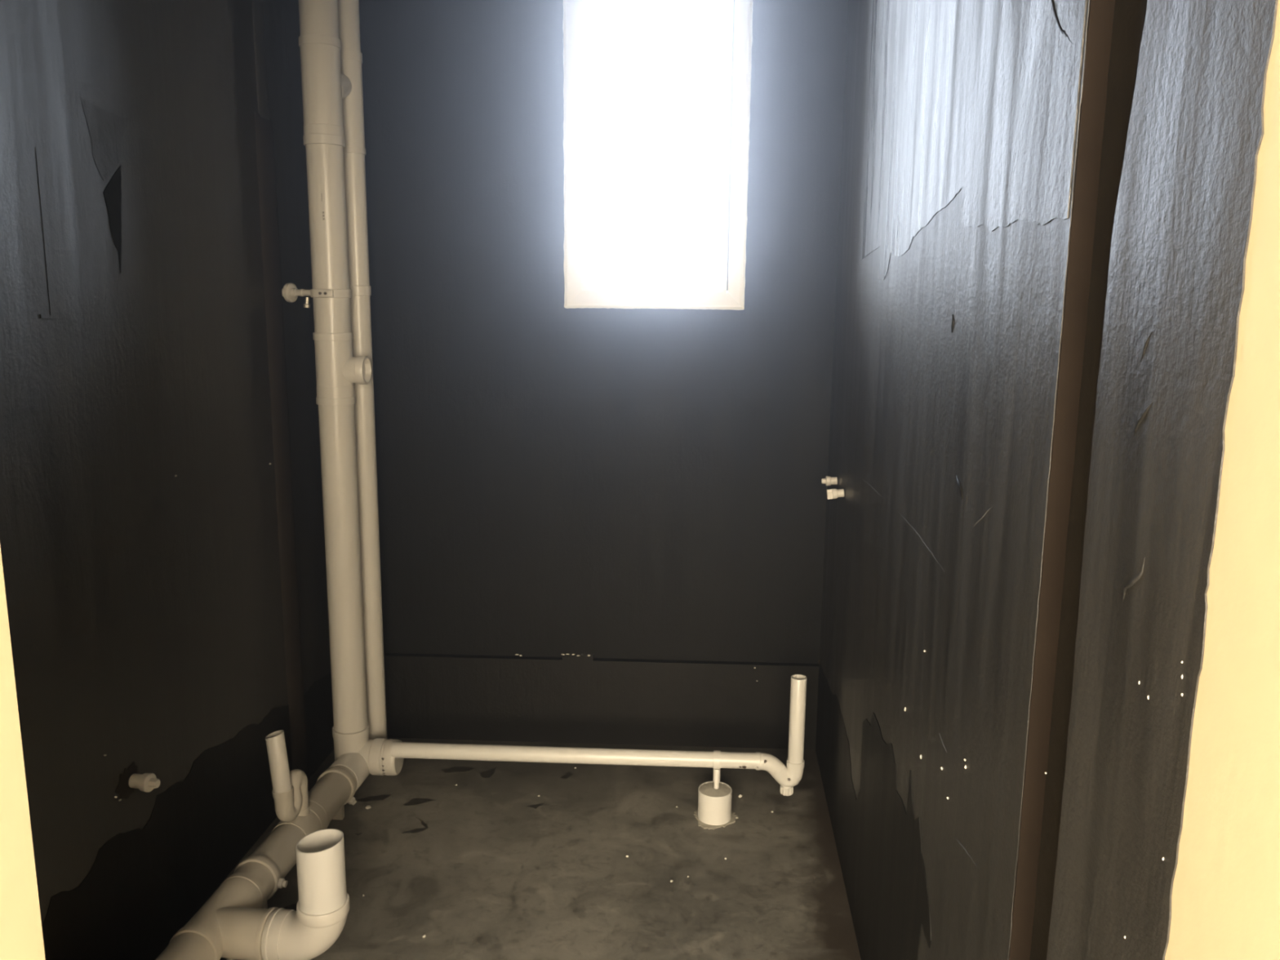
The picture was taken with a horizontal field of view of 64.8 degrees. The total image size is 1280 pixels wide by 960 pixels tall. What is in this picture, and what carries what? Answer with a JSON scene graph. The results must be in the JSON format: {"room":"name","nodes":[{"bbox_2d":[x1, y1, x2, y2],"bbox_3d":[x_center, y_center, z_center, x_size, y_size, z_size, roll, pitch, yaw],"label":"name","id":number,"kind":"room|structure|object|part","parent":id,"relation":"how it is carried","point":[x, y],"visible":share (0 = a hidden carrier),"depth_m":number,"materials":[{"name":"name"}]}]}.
{"room":"building under construction","nodes":[
{"label":"building under construction","id":0,"kind":"room"},
{"bbox_2d":[0,546,45,959],"bbox_3d":[-0.890,-0.033,0.791,2.711,3.100,0.232,1,10,4],"label":"wall","id":1,"kind":"structure","parent":0,"point":[21,938],"depth_m":0.93,"materials":[{"name":"beige paint"}]},
{"bbox_2d":[0,0,333,959],"bbox_3d":[-1.296,-0.318,2.318,0.220,3.100,3.230,1,10,4],"label":"wall","id":2,"kind":"structure","parent":0,"point":[162,539],"depth_m":2.49,"materials":[{"name":"black paint"}]},
{"bbox_2d":[128,773,160,791],"bbox_3d":[-1.182,0.722,2.408,0.070,0.045,0.045,1,10,4],"label":"plug","id":3,"kind":"object","parent":2,"relation":"attached to","point":[145,782],"visible":1,"depth_m":2.40,"materials":[{"name":"white plastic"}]},
{"bbox_2d":[281,282,351,307],"bbox_3d":[-1.017,-0.573,3.127,0.240,0.076,0.133,1,10,4],"label":"clamp","id":4,"kind":"object","parent":2,"relation":"attached to","point":[290,291],"visible":1,"depth_m":3.11,"materials":[{"name":"white plastic"}]},
{"bbox_3d":[-1.056,-0.586,3.154,0.080,0.026,0.026,4,11,18],"label":"stem","id":5,"kind":"part","parent":4,"relation":"part of","materials":[{"name":"white plastic"}]},
{"bbox_2d":[199,737,861,959],"bbox_3d":[-0.376,1.597,0.857,4.200,0.121,6.650,1,10,4],"label":"floor","id":6,"kind":"structure","parent":0,"point":[484,866],"depth_m":3.00,"materials":[{"name":"grey concrete"}]},
{"bbox_2d":[233,854,288,908],"bbox_3d":[-1.015,1.095,2.699,0.144,0.186,0.028,1,10,4],"label":"clip","id":7,"kind":"object","parent":6,"relation":"on","point":[280,882],"visible":0.54,"depth_m":2.68,"materials":[{"name":"plastic"}]},
{"bbox_2d":[155,722,387,959],"bbox_3d":[-1.006,1.094,2.474,0.230,0.192,2.012,1,10,4],"label":"drain pipe","id":8,"kind":"object","parent":6,"relation":"on","point":[231,923],"visible":0.71,"depth_m":2.62,"materials":[{"name":"plastic"}]},
{"bbox_2d":[265,729,308,822],"bbox_3d":[-1.001,0.831,2.875,0.068,0.279,0.143,3,11,13],"label":"trap riser","id":9,"kind":"object","parent":8,"relation":"attached to","point":[290,788],"visible":1,"depth_m":2.82,"materials":[{"name":"white plastic"}]},
{"bbox_2d":[297,804,310,816],"bbox_3d":[-0.995,0.973,2.947,0.056,0.038,0.056,1,10,4],"label":"socket","id":10,"kind":"object","parent":8,"relation":"attached to","point":[306,812],"depth_m":2.93,"materials":[{"name":"plastic"}]},
{"bbox_2d":[261,828,350,959],"bbox_3d":[-0.797,1.008,2.422,0.196,0.329,0.127,1,10,4],"label":"pipe elbow","id":11,"kind":"object","parent":8,"relation":"attached to","point":[318,920],"visible":1,"depth_m":2.38,"materials":[{"name":"white plastic"}]},
{"bbox_2d":[262,907,295,959],"bbox_3d":[-0.870,1.107,2.446,0.039,0.125,0.125,1,10,4],"label":"socket","id":12,"kind":"object","parent":11,"relation":"attached to","point":[276,928],"depth_m":2.39,"materials":[{"name":"white plastic"}]},
{"bbox_2d":[296,892,350,928],"bbox_3d":[-0.760,1.026,2.420,0.122,0.034,0.122,1,10,4],"label":"socket","id":13,"kind":"object","parent":11,"relation":"attached to","point":[334,916],"depth_m":2.37,"materials":[{"name":"white plastic"}]},
{"bbox_2d":[297,0,371,733],"bbox_3d":[-0.939,-0.585,3.154,0.173,2.865,0.194,-2,11,-14],"label":"stack","id":14,"kind":"object","parent":8,"relation":"on","point":[324,86],"visible":1,"depth_m":3.12,"materials":[{"name":"white plastic"}]},
{"bbox_2d":[342,355,371,384],"bbox_3d":[-0.893,-0.345,3.165,0.074,0.089,0.089,1,10,4],"label":"socket","id":15,"kind":"object","parent":14,"relation":"attached to","point":[357,370],"depth_m":3.13,"materials":[{"name":"white plastic"}]},
{"bbox_2d":[337,0,386,739],"bbox_3d":[-0.919,-0.495,3.304,0.084,3.096,0.084,-8,14,-40],"label":"vent pipe","id":16,"kind":"object","parent":8,"relation":"on","point":[348,21],"visible":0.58,"depth_m":3.29,"materials":[{"name":"white plastic"}]},
{"bbox_2d":[379,674,806,795],"bbox_3d":[-0.161,0.807,3.321,1.396,0.407,0.119,1,10,4],"label":"pipe","id":17,"kind":"object","parent":8,"relation":"attached to","point":[393,752],"visible":1,"depth_m":3.28,"materials":[{"name":"white plastic"}]},
{"bbox_2d":[316,766,356,819],"bbox_3d":[-0.971,1.005,3.230,0.128,0.172,0.028,1,10,4],"label":"clip","id":18,"kind":"object","parent":6,"relation":"on","point":[340,815],"visible":0.57,"depth_m":3.22,"materials":[{"name":"plastic"}]},
{"bbox_2d":[693,750,737,829],"bbox_3d":[0.248,0.993,3.251,0.144,0.212,0.147,1,10,4],"label":"support","id":19,"kind":"object","parent":6,"relation":"on","point":[713,811],"visible":0.98,"depth_m":3.23,"materials":[{"name":"plastic"}]},
{"bbox_3d":[0.248,0.967,3.266,0.023,0.065,0.035,1,10,4],"label":"stem","id":20,"kind":"part","parent":19,"relation":"part of","materials":[{"name":"plastic"}]},
{"bbox_2d":[359,0,848,749],"bbox_3d":[-0.216,-0.547,3.619,1.846,3.100,0.202,1,10,2],"label":"wall","id":21,"kind":"structure","parent":0,"point":[597,526],"depth_m":3.58,"materials":[{"name":"black paint"}]},
{"bbox_2d":[562,0,752,310],"bbox_3d":[0.056,-1.255,3.405,0.630,1.340,0.063,1,10,2],"label":"window","id":22,"kind":"structure","parent":21,"relation":"in","point":[583,290],"depth_m":3.43,"materials":[{"name":"white"}]},
{"bbox_3d":[0.048,-0.678,3.521,0.508,0.048,0.033,1,10,2],"label":"sash rail","id":23,"kind":"part","parent":22,"relation":"part of","materials":[{"name":"white"}]},
{"bbox_3d":[0.051,-0.631,3.522,0.613,0.052,0.058,1,10,2],"label":"frame rail","id":24,"kind":"part","parent":22,"relation":"part of","materials":[{"name":"white"}]},
{"bbox_2d":[815,0,1279,959],"bbox_3d":[0.666,-0.262,2.119,0.206,3.100,3.350,1,10,4],"label":"wall","id":25,"kind":"structure","parent":0,"point":[1047,722],"depth_m":1.24,"materials":[{"name":"black paint"}]},
{"bbox_2d":[821,475,837,485],"bbox_3d":[0.616,0.004,3.280,0.050,0.033,0.033,1,10,4],"label":"plug","id":26,"kind":"object","parent":25,"relation":"attached to","point":[828,481],"visible":1,"depth_m":3.27,"materials":[{"name":"white plastic"}]},
{"bbox_2d":[826,488,844,499],"bbox_3d":[0.602,0.043,3.108,0.053,0.034,0.033,1,10,4],"label":"plug","id":27,"kind":"object","parent":25,"relation":"attached to","point":[833,493],"visible":1,"depth_m":3.10,"materials":[{"name":"white plastic"}]}
]}

